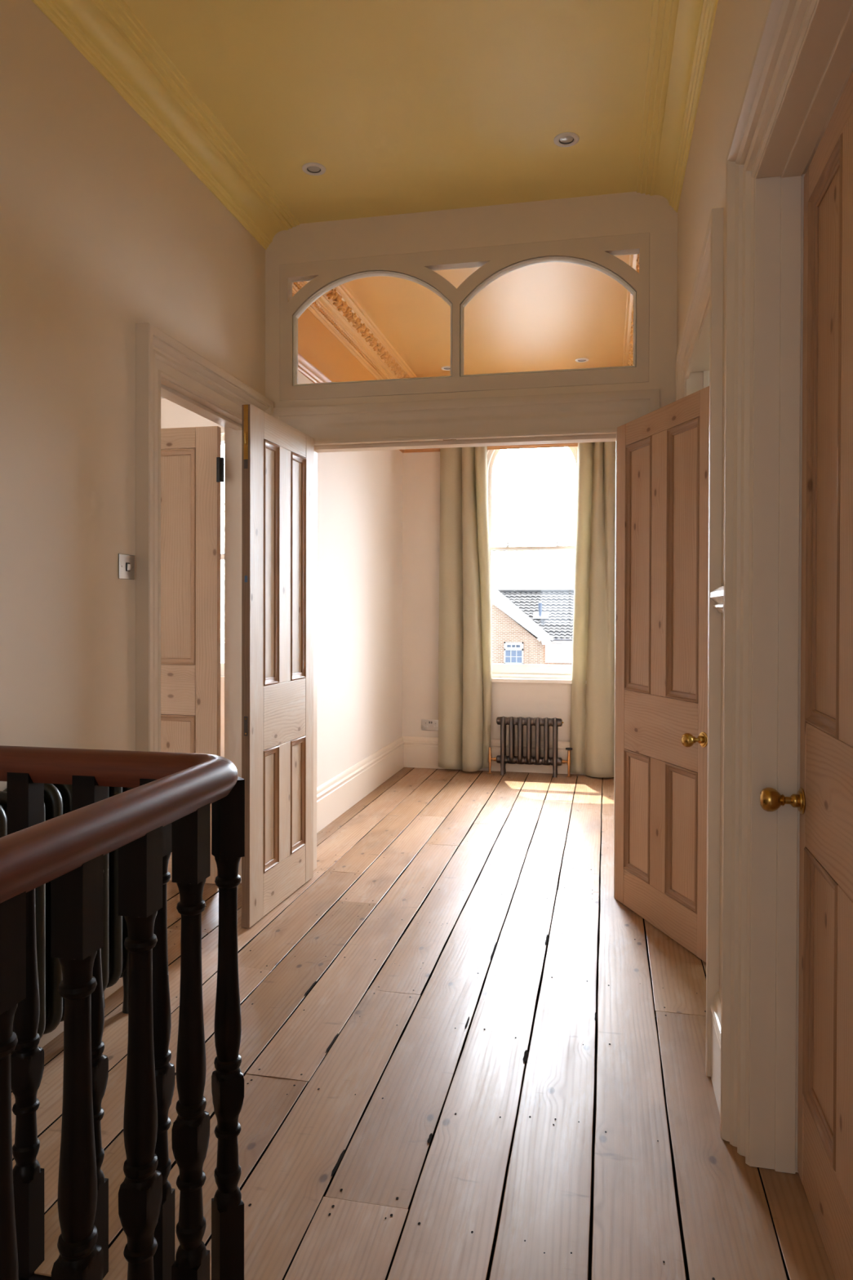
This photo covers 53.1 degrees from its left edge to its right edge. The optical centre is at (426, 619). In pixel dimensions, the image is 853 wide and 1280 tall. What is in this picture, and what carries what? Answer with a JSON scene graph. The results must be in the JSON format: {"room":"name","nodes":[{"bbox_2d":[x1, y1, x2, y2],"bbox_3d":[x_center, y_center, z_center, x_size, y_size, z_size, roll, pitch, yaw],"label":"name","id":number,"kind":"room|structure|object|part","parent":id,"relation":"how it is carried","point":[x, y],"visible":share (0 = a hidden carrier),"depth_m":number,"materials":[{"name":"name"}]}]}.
{"room":"stair landing","nodes":[
{"label":"stair landing","id":0,"kind":"room"},
{"bbox_2d":[0,0,402,791],"bbox_3d":[-1.182,1.043,2.281,0.125,5.710,9.160,0,0,12],"label":"wall","id":1,"kind":"structure","parent":0,"point":[105,230],"depth_m":2.68,"materials":[{"name":"paint"}]},
{"bbox_2d":[37,977,123,1047],"bbox_3d":[-1.108,1.076,2.288,0.027,0.244,1.235,0,0,12],"label":"baseboard","id":2,"kind":"structure","parent":1,"relation":"attached to","point":[46,1038],"depth_m":2.47,"materials":[{"name":"paint"}]},
{"bbox_2d":[0,745,238,902],"bbox_3d":[-0.987,0.276,0.640,0.956,0.062,2.041,0,0,12],"label":"handrail","id":3,"kind":"object","parent":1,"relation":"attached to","point":[31,857],"visible":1,"depth_m":1.23,"materials":[{"name":"brown wood"}]},
{"bbox_2d":[118,553,134,579],"bbox_3d":[-0.991,-0.175,2.828,0.012,0.082,0.092,0,0,12],"label":"light switch","id":4,"kind":"object","parent":1,"relation":"attached to","point":[126,562],"visible":1,"depth_m":2.82,"materials":[{"name":"metal"}]},
{"bbox_2d":[31,0,299,249],"bbox_3d":[-1.325,-1.750,0.849,0.180,0.106,6.340,0,0,12],"label":"trim","id":5,"kind":"structure","parent":1,"relation":"attached to","point":[108,33],"depth_m":2.93,"materials":[{"name":"yellow paint"}]},
{"bbox_2d":[160,426,224,884],"bbox_3d":[-1.287,0.158,3.896,0.790,2.045,0.048,0,0,12],"label":"door","id":6,"kind":"structure","parent":1,"relation":"in","point":[193,464],"depth_m":3.83,"materials":[{"name":"brown wood"}]},
{"bbox_3d":[-1.304,1.096,3.910,0.547,0.170,0.035,0,0,12],"label":"rail","id":7,"kind":"part","parent":6,"relation":"part of","materials":[{"name":"beige wood"}]},
{"bbox_3d":[-1.145,0.720,3.873,0.224,0.582,0.012,0,0,12],"label":"panel","id":8,"kind":"part","parent":6,"relation":"part of","materials":[{"name":"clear wood"}]},
{"bbox_3d":[-1.302,0.316,3.903,0.547,0.226,0.035,0,0,12],"label":"rail","id":9,"kind":"part","parent":6,"relation":"part of","materials":[{"name":"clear wood"}]},
{"bbox_3d":[-1.142,-0.284,3.865,0.224,0.974,0.012,0,0,12],"label":"panel","id":10,"kind":"part","parent":6,"relation":"part of","materials":[{"name":"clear wood"}]},
{"bbox_3d":[-1.147,0.720,3.861,0.221,0.579,0.017,0,0,12],"label":"moulding","id":11,"kind":"part","parent":6,"relation":"part of","materials":[{"name":"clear wood"}]},
{"bbox_3d":[-1.299,-0.818,3.894,0.547,0.093,0.035,0,0,12],"label":"rail","id":12,"kind":"part","parent":6,"relation":"part of","materials":[{"name":"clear wood"}]},
{"bbox_3d":[-1.144,-0.283,3.853,0.221,0.971,0.017,0,0,12],"label":"moulding","id":13,"kind":"part","parent":6,"relation":"part of","materials":[{"name":"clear wood"}]},
{"bbox_2d":[135,322,273,883],"bbox_3d":[-0.909,0.093,3.432,0.179,2.193,1.096,0,0,12],"label":"trim","id":14,"kind":"structure","parent":1,"relation":"attached to","point":[166,368],"depth_m":3.01,"materials":[{"name":"paint"}]},
{"bbox_2d":[316,736,404,833],"bbox_3d":[-0.465,1.053,5.431,0.027,0.244,2.700,0,0,12],"label":"baseboard","id":15,"kind":"structure","parent":1,"relation":"attached to","point":[340,793],"depth_m":5.46,"materials":[{"name":"paint"}]},
{"bbox_2d":[292,293,377,382],"bbox_3d":[0.522,-1.583,5.203,2.060,0.495,2.700,0,0,12],"label":"wall","id":16,"kind":"structure","parent":0,"point":[317,344],"depth_m":4.90,"materials":[{"name":"orange paint"}]},
{"bbox_2d":[292,280,417,379],"bbox_3d":[-0.389,-1.757,5.395,0.176,0.160,2.702,0,0,12],"label":"trim","id":17,"kind":"structure","parent":16,"relation":"attached to","point":[337,309],"depth_m":5.22,"materials":[{"name":"orange paint"}]},
{"bbox_2d":[297,352,577,453],"bbox_3d":[0.483,-1.335,5.215,1.946,0.068,2.703,0,0,12],"label":"trim","id":18,"kind":"structure","parent":16,"relation":"attached to","point":[305,367],"depth_m":6.44,"materials":[{"name":"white paint"}]},
{"bbox_2d":[622,253,639,366],"bbox_3d":[1.268,-1.749,5.045,0.176,0.160,2.702,0,0,12],"label":"trim","id":19,"kind":"structure","parent":16,"relation":"attached to","point":[628,356],"depth_m":5.24,"materials":[{"name":"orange paint"}]},
{"bbox_2d":[160,398,577,776],"bbox_3d":[-0.648,1.107,6.982,5.860,6.510,0.260,0,0,12],"label":"wall","id":20,"kind":"structure","parent":0,"point":[420,470],"depth_m":6.71,"materials":[{"name":"paint"}]},
{"bbox_2d":[220,434,224,675],"bbox_3d":[-1.607,-0.541,7.147,1.008,2.022,0.090,0,0,12],"label":"window","id":21,"kind":"structure","parent":20,"relation":"in","point":[222,555],"depth_m":7.13,"materials":[{"name":"paint"}]},
{"bbox_3d":[-1.608,-0.528,7.142,0.900,0.050,0.040,0,0,12],"label":"meeting rail","id":22,"kind":"part","parent":21,"relation":"part of","materials":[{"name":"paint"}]},
{"bbox_2d":[421,719,438,730],"bbox_3d":[0.033,0.828,6.699,0.146,0.086,0.010,0,0,12],"label":"wall socket","id":23,"kind":"object","parent":20,"relation":"attached to","point":[427,724],"visible":0.91,"depth_m":6.70,"materials":[{"name":"plastic"}]},
{"bbox_2d":[402,736,586,774],"bbox_3d":[0.752,1.047,6.545,1.940,0.244,0.026,0,0,12],"label":"baseboard","id":24,"kind":"structure","parent":20,"relation":"attached to","point":[419,752],"depth_m":6.58,"materials":[{"name":"paint"}]},
{"bbox_2d":[487,446,586,684],"bbox_3d":[0.837,-0.507,6.649,0.832,2.040,0.355,0,0,12],"label":"window","id":25,"kind":"structure","parent":20,"relation":"in","point":[501,673],"depth_m":6.61,"materials":[{"name":"paint"}]},
{"bbox_3d":[0.828,-0.071,6.617,0.712,0.990,0.035,0,0,12],"label":"sash","id":26,"kind":"part","parent":25,"relation":"part of","materials":[{"name":"glass"}]},
{"bbox_3d":[0.839,-1.015,6.648,0.712,0.956,0.035,0,0,12],"label":"sash","id":27,"kind":"part","parent":25,"relation":"part of","materials":[{"name":"glass"}]},
{"bbox_2d":[124,0,652,377],"bbox_3d":[-0.007,-1.856,2.011,2.360,0.100,9.160,0,0,12],"label":"ceiling","id":28,"kind":"structure","parent":0,"point":[406,106],"depth_m":3.09,"materials":[{"name":"yellow paint"}]},
{"bbox_2d":[302,162,325,175],"bbox_3d":[-0.454,-1.816,3.443,0.096,0.006,0.096,0,0,12],"label":"recessed light","id":29,"kind":"object","parent":28,"relation":"in","point":[309,168],"visible":1,"depth_m":3.44,"materials":[{"name":"white metal"}]},
{"bbox_2d":[440,365,450,370],"bbox_3d":[0.153,-1.837,6.239,0.096,0.006,0.096,0,0,12],"label":"recessed light","id":30,"kind":"object","parent":28,"relation":"in","point":[446,367],"visible":0.84,"depth_m":6.24,"materials":[{"name":"white"}]},
{"bbox_2d":[553,132,579,146],"bbox_3d":[0.529,-1.812,3.224,0.096,0.006,0.096,0,0,12],"label":"recessed light","id":31,"kind":"object","parent":28,"relation":"in","point":[566,139],"visible":1,"depth_m":3.22,"materials":[{"name":"white metal"}]},
{"bbox_2d":[575,357,589,362],"bbox_3d":[1.099,-1.833,6.030,0.096,0.006,0.096,0,0,12],"label":"recessed light","id":32,"kind":"object","parent":28,"relation":"in","point":[581,359],"visible":1,"depth_m":6.02,"materials":[{"name":"white metal"}]},
{"bbox_2d":[11,767,835,1279],"bbox_3d":[-1.747,1.225,2.453,5.480,0.061,9.260,0,0,12],"label":"floor","id":33,"kind":"structure","parent":0,"point":[464,1057],"depth_m":2.28,"materials":[{"name":"brown wood"}]},
{"bbox_2d":[6,772,44,1279],"bbox_3d":[-0.745,0.749,1.587,0.044,0.937,0.044,0,0,12],"label":"baluster","id":34,"kind":"object","parent":33,"relation":"on","point":[24,797],"visible":0.62,"depth_m":1.57,"materials":[{"name":"black wood"}]},
{"bbox_2d":[0,783,133,1054],"bbox_3d":[-1.055,0.813,2.163,0.141,0.773,0.997,0,0,12],"label":"radiator","id":35,"kind":"object","parent":33,"relation":"on","point":[57,797],"visible":0.32,"depth_m":2.25,"materials":[{"name":"black metal"}]},
{"bbox_2d":[71,775,108,1278],"bbox_3d":[-0.614,0.749,1.559,0.044,0.937,0.044,0,0,12],"label":"baluster","id":36,"kind":"object","parent":33,"relation":"on","point":[86,791],"visible":0.37,"depth_m":1.55,"materials":[{"name":"black wood"}]},
{"bbox_2d":[139,778,174,1279],"bbox_3d":[-0.483,0.750,1.531,0.044,0.937,0.044,0,0,12],"label":"baluster","id":37,"kind":"object","parent":33,"relation":"on","point":[164,1231],"visible":0.41,"depth_m":1.52,"materials":[{"name":"black wood"}]},
{"bbox_2d":[211,776,244,1279],"bbox_3d":[-0.353,0.750,1.516,0.044,0.937,0.044,0,1,-33],"label":"baluster","id":38,"kind":"object","parent":33,"relation":"on","point":[228,813],"visible":0.98,"depth_m":1.50,"materials":[{"name":"black wood"}]},
{"bbox_2d":[438,446,492,772],"bbox_3d":[0.290,-0.208,6.529,0.411,2.728,0.135,0,0,12],"label":"curtain","id":39,"kind":"object","parent":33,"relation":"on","point":[464,634],"visible":0.94,"depth_m":6.54,"materials":[{"name":"fabric"}]},
{"bbox_2d":[487,715,572,777],"bbox_3d":[0.776,0.952,6.425,0.639,0.439,0.132,0,0,12],"label":"radiator","id":40,"kind":"object","parent":33,"relation":"on","point":[529,722],"visible":1,"depth_m":6.38,"materials":[{"name":"grey metal"}]},
{"bbox_2d":[570,441,615,777],"bbox_3d":[1.308,-0.201,6.314,0.488,2.734,0.127,0,0,15],"label":"curtain","id":41,"kind":"object","parent":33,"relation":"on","point":[592,702],"visible":0.62,"depth_m":6.31,"materials":[{"name":"fabric"}]},
{"bbox_2d":[265,191,677,408],"bbox_3d":[0.201,-0.291,3.839,1.965,3.060,0.120,0,0,12],"label":"wall partition","id":42,"kind":"structure","parent":0,"point":[629,212],"depth_m":3.74,"materials":[{"name":"paint"}]},
{"bbox_2d":[241,404,314,928],"bbox_3d":[-0.615,0.178,3.591,0.040,2.012,0.672,0,0,14],"label":"door","id":43,"kind":"structure","parent":42,"relation":"in","point":[277,458],"depth_m":3.51,"materials":[{"name":"brown wood"}]},
{"bbox_3d":[-0.692,-0.596,3.269,0.016,0.035,0.001,0,0,14],"label":"bolt plate","id":44,"kind":"part","parent":43,"relation":"part of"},
{"bbox_3d":[-0.647,0.767,3.476,0.012,0.492,0.151,0,0,14],"label":"panel","id":45,"kind":"part","parent":43,"relation":"part of","materials":[{"name":"brown wood"}]},
{"bbox_3d":[-0.644,-0.228,3.468,0.012,0.985,0.151,0,0,14],"label":"panel","id":46,"kind":"part","parent":43,"relation":"part of","materials":[{"name":"brown wood"}]},
{"bbox_3d":[-0.635,0.767,3.474,0.016,0.489,0.148,0,0,14],"label":"moulding","id":47,"kind":"part","parent":43,"relation":"part of","materials":[{"name":"brown wood"}]},
{"bbox_3d":[-0.633,-0.227,3.465,0.016,0.982,0.148,0,0,14],"label":"moulding","id":48,"kind":"part","parent":43,"relation":"part of","materials":[{"name":"brown wood"}]},
{"bbox_3d":[-0.611,0.392,3.614,0.033,0.256,0.440,0,0,14],"label":"rail","id":49,"kind":"part","parent":43,"relation":"part of","materials":[{"name":"brown wood"}]},
{"bbox_3d":[-0.613,1.098,3.620,0.033,0.172,0.440,0,0,14],"label":"rail","id":50,"kind":"part","parent":43,"relation":"part of","materials":[{"name":"brown wood"}]},
{"bbox_3d":[-0.607,-0.774,3.604,0.033,0.107,0.440,0,0,14],"label":"rail","id":51,"kind":"part","parent":43,"relation":"part of","materials":[{"name":"brown wood"}]},
{"bbox_3d":[-0.576,-0.230,3.741,0.012,0.985,0.168,0,0,14],"label":"panel","id":52,"kind":"part","parent":43,"relation":"part of","materials":[{"name":"brown wood"}]},
{"bbox_3d":[-0.579,0.765,3.749,0.012,0.492,0.168,0,0,14],"label":"panel","id":53,"kind":"part","parent":43,"relation":"part of","materials":[{"name":"brown wood"}]},
{"bbox_3d":[-0.567,0.765,3.747,0.016,0.489,0.165,0,0,14],"label":"moulding","id":54,"kind":"part","parent":43,"relation":"part of","materials":[{"name":"brown wood"}]},
{"bbox_3d":[-0.564,-0.230,3.739,0.016,0.982,0.165,0,0,14],"label":"moulding","id":55,"kind":"part","parent":43,"relation":"part of","materials":[{"name":"brown wood"}]},
{"bbox_2d":[280,232,649,400],"bbox_3d":[0.137,-1.327,3.813,1.659,0.630,0.059,0,0,12],"label":"window","id":56,"kind":"structure","parent":42,"relation":"in","point":[597,253],"depth_m":3.78,"materials":[{"name":"paint"}]},
{"bbox_2d":[273,388,659,897],"bbox_3d":[0.141,0.108,3.841,1.735,2.162,0.154,0,0,12],"label":"trim","id":57,"kind":"structure","parent":42,"relation":"attached to","point":[593,416],"depth_m":3.78,"materials":[{"name":"paint"}]},
{"bbox_2d":[614,386,709,962],"bbox_3d":[0.872,0.189,3.281,0.124,2.003,0.712,0,0,-14],"label":"door","id":58,"kind":"structure","parent":42,"relation":"in","point":[663,454],"depth_m":3.24,"materials":[{"name":"brown wood"}]},
{"bbox_3d":[0.854,0.788,3.453,0.017,0.499,0.214,0,0,-14],"label":"moulding","id":59,"kind":"part","parent":58,"relation":"part of","materials":[{"name":"brown wood"}]},
{"bbox_3d":[0.857,-0.214,3.445,0.017,1.011,0.214,0,0,-14],"label":"moulding","id":60,"kind":"part","parent":58,"relation":"part of","materials":[{"name":"brown wood"}]},
{"bbox_3d":[0.866,0.788,3.456,0.012,0.502,0.217,0,0,-14],"label":"panel","id":61,"kind":"part","parent":58,"relation":"part of","materials":[{"name":"brown wood"}]},
{"bbox_3d":[0.869,-0.214,3.448,0.012,1.014,0.217,0,0,-14],"label":"panel","id":62,"kind":"part","parent":58,"relation":"part of","materials":[{"name":"brown wood"}]},
{"bbox_3d":[0.907,1.116,3.295,0.035,0.150,0.553,0,0,-14],"label":"rail","id":63,"kind":"part","parent":58,"relation":"part of","materials":[{"name":"brown wood"}]},
{"bbox_3d":[0.909,0.416,3.290,0.035,0.245,0.553,0,0,-14],"label":"rail","id":64,"kind":"part","parent":58,"relation":"part of","materials":[{"name":"brown wood"}]},
{"bbox_3d":[0.912,-0.766,3.280,0.035,0.092,0.553,0,0,-14],"label":"rail","id":65,"kind":"part","parent":58,"relation":"part of","materials":[{"name":"brown wood"}]},
{"bbox_3d":[0.937,0.791,3.129,0.017,0.499,0.219,0,0,-14],"label":"moulding","id":66,"kind":"part","parent":58,"relation":"part of","materials":[{"name":"brown wood"}]},
{"bbox_3d":[0.940,-0.212,3.121,0.017,1.011,0.219,0,0,-14],"label":"moulding","id":67,"kind":"part","parent":58,"relation":"part of","materials":[{"name":"brown wood"}]},
{"bbox_3d":[0.949,0.791,3.132,0.012,0.502,0.222,0,0,-14],"label":"panel","id":68,"kind":"part","parent":58,"relation":"part of","materials":[{"name":"brown wood"}]},
{"bbox_3d":[0.952,-0.212,3.124,0.012,1.014,0.222,0,0,-14],"label":"panel","id":69,"kind":"part","parent":58,"relation":"part of","materials":[{"name":"brown wood"}]},
{"bbox_3d":[0.925,0.418,2.969,0.074,0.049,0.049,0,0,-14],"label":"knob","id":70,"kind":"part","parent":58,"relation":"part of","materials":[{"name":"gold metal"}]},
{"bbox_2d":[676,0,769,997],"bbox_3d":[0.479,-0.258,0.505,0.115,3.070,6.391,0,0,12],"label":"wall","id":71,"kind":"structure","parent":0,"point":[738,24],"depth_m":2.33,"materials":[{"name":"paint"}]},
{"bbox_2d":[636,0,718,212],"bbox_3d":[0.343,-1.742,0.497,0.180,0.106,6.341,0,0,12],"label":"trim","id":72,"kind":"structure","parent":71,"relation":"attached to","point":[681,31],"depth_m":2.85,"materials":[{"name":"yellow paint"}]},
{"bbox_2d":[675,207,723,1076],"bbox_3d":[0.923,0.061,2.754,0.155,2.279,1.080,0,0,12],"label":"trim","id":73,"kind":"structure","parent":71,"relation":"attached to","point":[699,357],"depth_m":2.24,"materials":[{"name":"paint"}]},
{"bbox_2d":[710,991,721,1117],"bbox_3d":[0.735,1.090,2.119,0.029,0.229,0.285,0,0,12],"label":"baseboard","id":74,"kind":"structure","parent":71,"relation":"attached to","point":[716,1007],"depth_m":2.16,"materials":[{"name":"paint"}]},
{"bbox_2d":[710,586,723,613],"bbox_3d":[0.734,-0.050,2.110,0.033,0.066,0.272,0,0,12],"label":"trim","id":75,"kind":"structure","parent":71,"relation":"attached to","point":[717,595],"depth_m":2.14,"materials":[{"name":"paint"}]},
{"bbox_2d":[720,0,852,1173],"bbox_3d":[0.670,0.073,1.377,0.213,2.275,1.200,0,0,12],"label":"trim","id":76,"kind":"structure","parent":71,"relation":"attached to","point":[802,68],"depth_m":1.86,"materials":[{"name":"paint"}]},
{"bbox_2d":[760,71,852,1279],"bbox_3d":[0.688,0.126,1.375,0.127,2.158,0.985,0,0,12],"label":"door","id":77,"kind":"structure","parent":71,"relation":"in","point":[824,799],"depth_m":1.66,"materials":[{"name":"brown wood"}]},
{"bbox_3d":[0.759,0.388,1.837,0.078,0.051,0.051,0,0,12],"label":"knob","id":78,"kind":"part","parent":77,"relation":"part of","materials":[{"name":"gold metal"}]},
{"bbox_3d":[0.779,0.744,1.680,0.018,0.524,0.257,0,0,12],"label":"moulding","id":79,"kind":"part","parent":77,"relation":"part of","materials":[{"name":"brown wood"}]},
{"bbox_3d":[0.782,-0.332,1.671,0.018,1.097,0.257,0,0,12],"label":"moulding","id":80,"kind":"part","parent":77,"relation":"part of","materials":[{"name":"brown wood"}]},
{"bbox_3d":[0.792,0.744,1.677,0.012,0.527,0.260,0,0,12],"label":"panel","id":81,"kind":"part","parent":77,"relation":"part of","materials":[{"name":"brown wood"}]},
{"bbox_3d":[0.795,-0.332,1.669,0.012,1.100,0.260,0,0,12],"label":"panel","id":82,"kind":"part","parent":77,"relation":"part of","materials":[{"name":"brown wood"}]},
{"bbox_3d":[0.728,1.107,1.384,0.037,0.195,0.864,0,0,12],"label":"rail","id":83,"kind":"part","parent":77,"relation":"part of","materials":[{"name":"brown wood"}]},
{"bbox_3d":[0.731,0.351,1.378,0.037,0.263,0.864,0,0,12],"label":"rail","id":84,"kind":"part","parent":77,"relation":"part of","materials":[{"name":"brown wood"}]},
{"bbox_3d":[0.734,-0.917,1.368,0.037,0.073,0.864,0,0,12],"label":"rail","id":85,"kind":"part","parent":77,"relation":"part of","materials":[{"name":"brown wood"}]},
{"label":"outside","id":86,"kind":"structure","parent":0,"visible":0},
{"bbox_2d":[220,642,224,662],"bbox_3d":[13.084,4.253,62.120,120.000,0.200,113.100,0,0,12],"label":"ground","id":87,"kind":"structure","parent":86,"point":[222,644],"depth_m":98.31,"materials":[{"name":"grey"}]},
{"bbox_2d":[491,585,573,665],"bbox_3d":[5.313,1.149,46.555,11.811,6.215,5.978,0,0,12],"label":"house","id":88,"kind":"structure","parent":87,"relation":"on","point":[519,617],"depth_m":45.56,"materials":[{"name":"brick"}]},
{"bbox_2d":[504,643,522,648],"bbox_3d":[4.484,1.367,43.922,0.908,0.280,0.100,0,0,12],"label":"light","id":89,"kind":"object","parent":88,"relation":"attached to","point":[507,646],"depth_m":43.93,"materials":[{"name":"grey"}]},
{"bbox_3d":[4.501,1.737,44.009,0.888,1.040,0.023,0,0,12],"label":"pane","id":90,"kind":"part","parent":88,"relation":"part of","materials":[{"name":"clear glass"}]},
{"bbox_3d":[-1.176,2.599,-0.328,0.977,2.640,4.035,0,0,12],"label":"wall","id":91,"kind":"structure","parent":0,"visible":0},
{"bbox_2d":[18,1273,51,1279],"bbox_3d":[-1.201,1.306,-0.357,0.929,0.166,3.987,0,0,12],"label":"trim","id":92,"kind":"structure","parent":91,"relation":"attached to","point":[34,1277],"depth_m":1.57,"materials":[{"name":"black wood"}]},
{"bbox_2d":[0,891,26,1279],"bbox_3d":[-0.475,0.755,0.939,0.044,0.937,0.044,0,0,12],"label":"baluster","id":93,"kind":"object","parent":92,"relation":"on","point":[13,910],"visible":0.96,"depth_m":0.93,"materials":[{"name":"black wood"}]},
{"bbox_2d":[50,853,103,1279],"bbox_3d":[-0.444,0.753,1.086,0.044,0.937,0.044,0,0,12],"label":"baluster","id":94,"kind":"object","parent":92,"relation":"on","point":[77,895],"visible":0.97,"depth_m":1.07,"materials":[{"name":"black wood"}]},
{"bbox_2d":[118,826,162,1279],"bbox_3d":[-0.413,0.752,1.232,0.044,0.937,0.044,0,0,12],"label":"baluster","id":95,"kind":"object","parent":92,"relation":"on","point":[140,860],"visible":0.98,"depth_m":1.21,"materials":[{"name":"black wood"}]},
{"bbox_2d":[171,803,210,1279],"bbox_3d":[-0.381,0.751,1.382,0.044,0.937,0.044,0,0,12],"label":"baluster","id":96,"kind":"object","parent":92,"relation":"on","point":[190,833],"visible":0.98,"depth_m":1.36,"materials":[{"name":"black wood"}]}
]}

